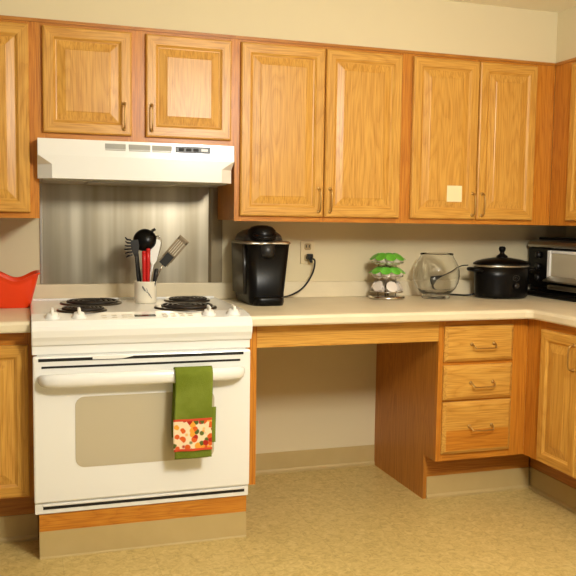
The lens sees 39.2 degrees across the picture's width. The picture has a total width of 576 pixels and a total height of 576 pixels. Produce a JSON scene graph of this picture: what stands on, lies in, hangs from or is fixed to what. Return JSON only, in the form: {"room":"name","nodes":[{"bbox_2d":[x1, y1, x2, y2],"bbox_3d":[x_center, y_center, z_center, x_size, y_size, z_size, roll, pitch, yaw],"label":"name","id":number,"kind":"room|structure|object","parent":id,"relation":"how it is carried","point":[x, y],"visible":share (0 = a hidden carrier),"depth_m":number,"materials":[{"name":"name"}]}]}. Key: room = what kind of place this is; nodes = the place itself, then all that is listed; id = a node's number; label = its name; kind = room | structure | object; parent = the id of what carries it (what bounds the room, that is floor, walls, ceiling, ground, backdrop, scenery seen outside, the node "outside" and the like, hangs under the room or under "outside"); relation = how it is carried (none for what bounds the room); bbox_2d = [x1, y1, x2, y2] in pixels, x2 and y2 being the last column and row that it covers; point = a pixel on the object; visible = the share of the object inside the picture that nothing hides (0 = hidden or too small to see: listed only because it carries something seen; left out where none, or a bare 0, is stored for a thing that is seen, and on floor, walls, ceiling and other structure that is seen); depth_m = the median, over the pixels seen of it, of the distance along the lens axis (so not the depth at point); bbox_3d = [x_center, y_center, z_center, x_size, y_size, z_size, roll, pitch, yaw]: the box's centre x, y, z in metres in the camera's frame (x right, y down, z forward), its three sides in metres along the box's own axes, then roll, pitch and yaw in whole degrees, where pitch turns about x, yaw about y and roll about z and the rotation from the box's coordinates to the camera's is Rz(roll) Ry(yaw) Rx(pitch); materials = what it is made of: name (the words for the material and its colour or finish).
{"room":"kitchen","nodes":[
{"label":"kitchen","id":0,"kind":"room"},
{"bbox_2d":[0,90,565,453],"bbox_3d":[-0.650,-0.195,3.499,4.500,2.109,0.100,-1,5,-18],"label":"wall","id":1,"kind":"structure","parent":0,"point":[308,397],"depth_m":3.76,"materials":[{"name":"beige paint"}]},
{"bbox_2d":[0,15,39,217],"bbox_3d":[-1.182,-0.632,3.047,0.460,0.729,0.354,-1,5,-18],"label":"upper cabinet","id":2,"kind":"object","parent":1,"relation":"attached to","point":[19,115],"visible":1,"depth_m":2.96,"materials":[{"name":"brown wood"}]},
{"bbox_2d":[39,183,221,283],"bbox_3d":[-0.652,-0.227,3.436,0.766,0.414,0.011,-1,5,-18],"label":"panel","id":3,"kind":"object","parent":1,"relation":"attached to","point":[84,229],"visible":0.98,"depth_m":3.42,"materials":[{"name":"silver metal"}]},
{"bbox_2d":[37,18,235,147],"bbox_3d":[-0.605,-0.785,3.221,0.748,0.437,0.354,-1,5,-18],"label":"upper cabinet","id":4,"kind":"object","parent":1,"relation":"attached to","point":[105,82],"visible":0.98,"depth_m":3.08,"materials":[{"name":"brown wood"}]},
{"bbox_2d":[37,138,233,187],"bbox_3d":[-0.617,-0.487,3.225,0.734,0.154,0.387,-1,5,-18],"label":"range hood","id":5,"kind":"object","parent":4,"relation":"attached to","point":[59,161],"visible":0.96,"depth_m":3.05,"materials":[{"name":"white metal"}]},
{"bbox_2d":[105,143,125,150],"bbox_3d":[-0.646,-0.524,3.023,0.076,0.027,0.023,-1,5,-18],"label":"vent","id":6,"kind":"object","parent":5,"relation":"attached to","point":[108,146],"depth_m":3.01,"materials":[{"name":"grey metal"}]},
{"bbox_2d":[129,144,149,151],"bbox_3d":[-0.560,-0.525,3.051,0.081,0.027,0.023,-1,5,-18],"label":"vent","id":7,"kind":"object","parent":5,"relation":"attached to","point":[132,147],"depth_m":3.04,"materials":[{"name":"grey metal"}]},
{"bbox_2d":[152,145,171,152],"bbox_3d":[-0.480,-0.526,3.077,0.076,0.027,0.023,-1,5,-18],"label":"vent","id":8,"kind":"object","parent":5,"relation":"attached to","point":[155,148],"depth_m":3.07,"materials":[{"name":"grey metal"}]},
{"bbox_2d":[32,280,529,299],"bbox_3d":[0.193,0.092,2.690,3.199,0.072,1.999,-1,5,-18],"label":"backsplash","id":9,"kind":"structure","parent":1,"relation":"attached to","point":[220,290],"depth_m":3.55,"materials":[{"name":"beige laminate"}]},
{"bbox_2d":[0,0,575,72],"bbox_3d":[-0.206,-1.004,1.936,4.400,0.224,3.000,-1,5,-18],"label":"soffit","id":10,"kind":"object","parent":1,"relation":"attached to","point":[434,26],"depth_m":3.35,"materials":[{"name":"beige paint"}]},
{"bbox_2d":[300,241,313,263],"bbox_3d":[0.089,-0.163,3.685,0.066,0.105,0.008,-1,5,-18],"label":"wall outlet","id":11,"kind":"object","parent":1,"relation":"attached to","point":[307,247],"visible":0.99,"depth_m":3.68,"materials":[{"name":"beige plastic"}]},
{"bbox_2d":[304,243,310,249],"bbox_3d":[0.090,-0.188,3.680,0.032,0.030,0.002,-1,5,-18],"label":"socket","id":12,"kind":"object","parent":11,"relation":"attached to","point":[307,246],"depth_m":3.68,"materials":[{"name":"beige plastic"}]},
{"bbox_2d":[217,36,407,222],"bbox_3d":[0.104,-0.648,3.464,0.748,0.729,0.354,-1,5,-18],"label":"upper cabinet","id":13,"kind":"object","parent":1,"relation":"attached to","point":[320,127],"visible":1,"depth_m":3.32,"materials":[{"name":"brown wood"}]},
{"bbox_2d":[255,445,374,474],"bbox_3d":[0.052,0.803,3.757,0.760,0.098,0.011,-1,5,-18],"label":"baseboard","id":14,"kind":"structure","parent":1,"relation":"attached to","point":[363,455],"depth_m":3.78,"materials":[{"name":"plastic"}]},
{"bbox_2d":[403,50,554,224],"bbox_3d":[0.813,-0.657,3.694,0.741,0.729,0.354,-1,5,-18],"label":"upper cabinet","id":15,"kind":"object","parent":1,"relation":"attached to","point":[483,126],"visible":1,"depth_m":3.55,"materials":[{"name":"brown wood"}]},
{"bbox_2d":[447,185,461,201],"bbox_3d":[0.726,-0.411,3.531,0.073,0.070,0.002,-1,5,-18],"label":"paper note","id":16,"kind":"object","parent":15,"relation":"attached to","point":[454,193],"visible":1,"depth_m":3.53,"materials":[{"name":"beige paper"}]},
{"bbox_2d":[0,457,575,575],"bbox_3d":[-0.035,1.065,1.488,4.400,0.050,4.500,-1,5,-18],"label":"floor","id":17,"kind":"structure","parent":0,"point":[361,520],"depth_m":2.96,"materials":[{"name":"tile"}]},
{"bbox_2d":[0,314,37,543],"bbox_3d":[-1.201,0.510,2.985,0.519,0.774,0.649,-1,5,-18],"label":"base cabinet","id":18,"kind":"object","parent":17,"relation":"on","point":[18,519],"visible":0.73,"depth_m":2.77,"materials":[{"name":"brown wood"}]},
{"bbox_2d":[30,296,252,514],"bbox_3d":[-0.574,0.395,3.066,0.758,0.700,0.658,-1,5,-18],"label":"range","id":19,"kind":"object","parent":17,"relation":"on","point":[104,373],"visible":1,"depth_m":2.80,"materials":[{"name":"white metal"}]},
{"bbox_2d":[30,297,252,345],"bbox_3d":[-0.579,0.118,3.071,0.758,0.098,0.598,-1,5,-18],"label":"cooktop","id":20,"kind":"object","parent":19,"relation":"in","point":[108,321],"depth_m":2.84,"materials":[{"name":"white metal"}]},
{"bbox_2d":[134,280,156,303],"bbox_3d":[-0.562,0.015,3.192,0.089,0.086,0.089,-1,5,-18],"label":"utensil crock","id":21,"kind":"object","parent":19,"relation":"on","point":[144,292],"visible":0.92,"depth_m":3.16,"materials":[{"name":"beige ceramic"}]},
{"bbox_2d":[124,237,139,281],"bbox_3d":[-0.607,-0.076,3.168,0.066,0.247,0.020,-1,5,-18],"label":"fork","id":22,"kind":"object","parent":21,"relation":"in","point":[134,245],"visible":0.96,"depth_m":3.16,"materials":[{"name":"black plastic"}]},
{"bbox_2d":[142,251,145,281],"bbox_3d":[-0.563,-0.049,3.167,0.019,0.194,0.018,-1,5,-18],"label":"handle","id":23,"kind":"object","parent":21,"relation":"in","point":[143,252],"visible":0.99,"depth_m":3.16,"materials":[{"name":"red plastic"}]},
{"bbox_2d":[133,228,156,281],"bbox_3d":[-0.565,-0.096,3.196,0.091,0.284,0.068,-1,5,-18],"label":"ladle","id":24,"kind":"object","parent":21,"relation":"in","point":[146,238],"visible":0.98,"depth_m":3.17,"materials":[{"name":"black plastic"}]},
{"bbox_2d":[133,229,156,250],"bbox_3d":[-0.564,-0.189,3.188,0.091,0.088,0.068,-1,5,-18],"label":"bowl","id":25,"kind":"object","parent":24,"relation":"on","point":[146,238],"depth_m":3.17,"materials":[{"name":"black plastic"}]},
{"bbox_2d":[146,248,149,281],"bbox_3d":[-0.547,-0.054,3.167,0.017,0.205,0.020,-1,5,-18],"label":"tongs","id":26,"kind":"object","parent":21,"relation":"in","point":[147,249],"visible":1,"depth_m":3.16,"materials":[{"name":"red plastic"}]},
{"bbox_2d":[150,239,160,281],"bbox_3d":[-0.533,-0.074,3.198,0.059,0.241,0.010,-1,5,-18],"label":"spatula","id":27,"kind":"object","parent":21,"relation":"in","point":[154,252],"visible":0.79,"depth_m":3.19,"materials":[{"name":"white plastic"}]},
{"bbox_2d":[152,268,158,284],"bbox_3d":[-0.526,-0.015,3.176,0.036,0.127,0.017,-1,5,-18],"label":"peeler","id":28,"kind":"object","parent":21,"relation":"in","point":[156,270],"visible":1,"depth_m":3.17,"materials":[{"name":"black plastic"}]},
{"bbox_2d":[157,235,188,279],"bbox_3d":[-0.473,-0.082,3.201,0.163,0.259,0.011,-1,5,-17],"label":"slotted turner","id":29,"kind":"object","parent":21,"relation":"in","point":[167,257],"visible":0.98,"depth_m":3.20,"materials":[{"name":"silver metal"}]},
{"bbox_2d":[171,366,215,458],"bbox_3d":[-0.328,0.429,2.814,0.152,0.317,0.067,-1,5,-18],"label":"dish towel","id":30,"kind":"object","parent":19,"relation":"hanging from","point":[193,422],"visible":1,"depth_m":2.79,"materials":[{"name":"green fabric"}]},
{"bbox_2d":[38,495,245,559],"bbox_3d":[-0.582,0.819,3.117,0.726,0.154,0.554,-1,5,-18],"label":"plinth","id":31,"kind":"object","parent":17,"relation":"on","point":[85,532],"visible":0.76,"depth_m":2.85,"materials":[{"name":"brown wood"}]},
{"bbox_2d":[248,326,256,484],"bbox_3d":[-0.231,0.496,3.324,0.037,0.774,0.603,-1,5,-18],"label":"panel","id":32,"kind":"object","parent":17,"relation":"on","point":[253,341],"visible":0.24,"depth_m":3.03,"materials":[{"name":"brown wood"}]},
{"bbox_2d":[374,319,528,498],"bbox_3d":[0.763,0.485,3.624,0.516,0.774,0.649,-1,5,-18],"label":"base cabinet","id":33,"kind":"object","parent":17,"relation":"on","point":[450,410],"visible":1,"depth_m":3.38,"materials":[{"name":"brown wood"}]},
{"bbox_2d":[523,319,575,513],"bbox_3d":[1.421,0.544,3.030,0.666,0.774,1.212,-1,5,-18],"label":"base cabinet","id":34,"kind":"object","parent":17,"relation":"on","point":[550,398],"visible":0.99,"depth_m":3.24,"materials":[{"name":"brown wood"}]},
{"bbox_2d":[0,280,575,347],"bbox_3d":[0.193,0.156,2.695,3.199,0.200,1.999,-1,5,-18],"label":"countertop","id":35,"kind":"structure","parent":34,"relation":"on","point":[323,313],"depth_m":3.25,"materials":[{"name":"beige laminate"}]},
{"bbox_2d":[0,270,39,307],"bbox_3d":[-1.142,0.004,3.132,0.351,0.135,0.215,-1,5,-18],"label":"storage bin","id":36,"kind":"object","parent":35,"relation":"on","point":[15,292],"visible":0.98,"depth_m":3.07,"materials":[{"name":"red plastic"}]},
{"bbox_2d":[231,225,315,305],"bbox_3d":[-0.025,-0.105,3.470,0.403,0.327,0.338,-1,5,-18],"label":"coffee maker","id":37,"kind":"object","parent":35,"relation":"on","point":[259,253],"visible":1,"depth_m":3.31,"materials":[{"name":"black plastic"}]},
{"bbox_2d":[253,297,282,305],"bbox_3d":[-0.089,0.051,3.341,0.132,0.036,0.107,-1,5,-18],"label":"drip tray","id":38,"kind":"object","parent":37,"relation":"on","point":[257,301],"depth_m":3.29,"materials":[{"name":"black plastic"}]},
{"bbox_2d":[368,261,404,299],"bbox_3d":[0.450,-0.050,3.675,0.166,0.196,0.166,-1,5,-18],"label":"pod carousel","id":39,"kind":"object","parent":35,"relation":"on","point":[386,296],"visible":0.55,"depth_m":3.63,"materials":[{"name":"silver metal"}]},
{"bbox_2d":[370,253,379,264],"bbox_3d":[0.395,-0.131,3.651,0.054,0.054,0.050,2,5,12],"label":"pod","id":40,"kind":"object","parent":39,"relation":"in","point":[372,258],"visible":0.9,"depth_m":3.64,"materials":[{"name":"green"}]},
{"bbox_2d":[372,267,382,278],"bbox_3d":[0.406,-0.068,3.635,0.054,0.054,0.050,0,5,-11],"label":"pod","id":41,"kind":"object","parent":39,"relation":"in","point":[376,271],"visible":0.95,"depth_m":3.63,"materials":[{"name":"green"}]},
{"bbox_2d":[373,281,384,291],"bbox_3d":[0.410,-0.005,3.645,0.050,0.054,0.053,3,5,29],"label":"pod","id":42,"kind":"object","parent":39,"relation":"in","point":[378,286],"visible":0.97,"depth_m":3.63,"materials":[{"name":"beige"}]},
{"bbox_2d":[375,253,386,264],"bbox_3d":[0.419,-0.128,3.619,0.054,0.054,0.050,-2,5,-28],"label":"pod","id":43,"kind":"object","parent":39,"relation":"in","point":[381,257],"visible":0.98,"depth_m":3.61,"materials":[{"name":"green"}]},
{"bbox_2d":[378,258,385,264],"bbox_3d":[0.421,-0.125,3.626,0.040,0.036,0.041,4,42,35],"label":"cup","id":44,"kind":"object","parent":43,"relation":"on","point":[383,260],"depth_m":3.61,"materials":[{"name":"green"}]},
{"bbox_2d":[380,267,391,278],"bbox_3d":[0.440,-0.066,3.616,0.050,0.054,0.054,5,6,39],"label":"pod","id":45,"kind":"object","parent":39,"relation":"in","point":[385,271],"visible":1,"depth_m":3.61,"materials":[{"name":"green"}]},
{"bbox_2d":[385,253,395,265],"bbox_3d":[0.454,-0.127,3.610,0.050,0.054,0.054,-2,6,-32],"label":"pod","id":46,"kind":"object","parent":39,"relation":"in","point":[390,258],"visible":1,"depth_m":3.60,"materials":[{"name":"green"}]},
{"bbox_2d":[386,281,396,291],"bbox_3d":[0.465,-0.003,3.630,0.050,0.054,0.053,1,5,3],"label":"pod","id":47,"kind":"object","parent":39,"relation":"in","point":[391,286],"visible":0.98,"depth_m":3.62,"materials":[{"name":"beige plastic"}]},
{"bbox_2d":[390,267,400,278],"bbox_3d":[0.479,-0.066,3.623,0.050,0.054,0.054,1,5,-1],"label":"pod","id":48,"kind":"object","parent":39,"relation":"in","point":[395,272],"visible":0.98,"depth_m":3.62,"materials":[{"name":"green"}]},
{"bbox_2d":[390,272,397,278],"bbox_3d":[0.474,-0.063,3.627,0.040,0.036,0.041,-2,41,-28],"label":"cup","id":49,"kind":"object","parent":48,"relation":"on","point":[392,273],"depth_m":3.61,"materials":[{"name":"green"}]},
{"bbox_2d":[395,281,402,291],"bbox_3d":[0.499,-0.006,3.667,0.053,0.054,0.050,4,6,33],"label":"pod","id":50,"kind":"object","parent":39,"relation":"in","point":[399,286],"visible":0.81,"depth_m":3.65,"materials":[{"name":"beige plastic"}]},
{"bbox_2d":[394,253,403,264],"bbox_3d":[0.494,-0.128,3.628,0.050,0.054,0.054,-1,5,-18],"label":"pod","id":51,"kind":"object","parent":39,"relation":"in","point":[399,258],"visible":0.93,"depth_m":3.62,"materials":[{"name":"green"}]},
{"bbox_2d":[396,267,404,278],"bbox_3d":[0.505,-0.068,3.653,0.050,0.054,0.054,-3,6,-41],"label":"pod","id":52,"kind":"object","parent":39,"relation":"in","point":[399,269],"visible":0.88,"depth_m":3.64,"materials":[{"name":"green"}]},
{"bbox_2d":[413,252,459,298],"bbox_3d":[0.682,-0.056,3.723,0.214,0.208,0.214,-1,5,-18],"label":"glass bowl","id":53,"kind":"object","parent":35,"relation":"on","point":[435,275],"visible":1,"depth_m":3.65,"materials":[{"name":"clear glass"}]},
{"bbox_2d":[449,246,535,298],"bbox_3d":[0.939,-0.076,3.808,0.492,0.242,0.225,0,5,-10],"label":"slow cooker","id":54,"kind":"object","parent":35,"relation":"on","point":[500,276],"visible":0.83,"depth_m":3.74,"materials":[{"name":"black plastic"}]},
{"bbox_2d":[527,237,575,301],"bbox_3d":[1.351,-0.092,3.801,0.279,0.284,0.508,-1,5,-18],"label":"toaster oven","id":55,"kind":"object","parent":35,"relation":"on","point":[553,258],"visible":0.98,"depth_m":3.81,"materials":[{"name":"black metal"}]},
{"bbox_2d":[527,289,575,301],"bbox_3d":[1.358,0.037,3.814,0.260,0.025,0.508,-1,5,-18],"label":"tray","id":56,"kind":"object","parent":55,"relation":"on","point":[566,295],"depth_m":3.78,"materials":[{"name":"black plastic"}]},
{"bbox_2d":[539,237,575,240],"bbox_3d":[1.384,-0.227,3.789,0.180,0.012,0.440,-1,5,-18],"label":"tray","id":57,"kind":"object","parent":55,"relation":"on","point":[540,238],"depth_m":3.87,"materials":[{"name":"black plastic"}]},
{"bbox_2d":[446,0,575,12],"bbox_3d":[-0.004,-1.086,1.309,4.400,0.050,4.500,-1,5,-18],"label":"ceiling","id":58,"kind":"structure","parent":0,"point":[556,6],"depth_m":3.50,"materials":[{"name":"beige paint"}]},
{"bbox_2d":[566,226,575,237],"bbox_3d":[2.136,-0.034,2.046,0.100,2.109,4.400,-1,5,-18],"label":"wall","id":59,"kind":"structure","parent":0,"point":[570,230],"depth_m":4.07,"materials":[{"name":"beige paint"}]},
{"bbox_2d":[549,57,575,225],"bbox_3d":[1.504,-0.607,3.208,0.370,0.729,1.100,-1,5,-18],"label":"upper cabinet","id":60,"kind":"object","parent":59,"relation":"attached to","point":[563,173],"visible":1,"depth_m":3.61,"materials":[{"name":"brown wood"}]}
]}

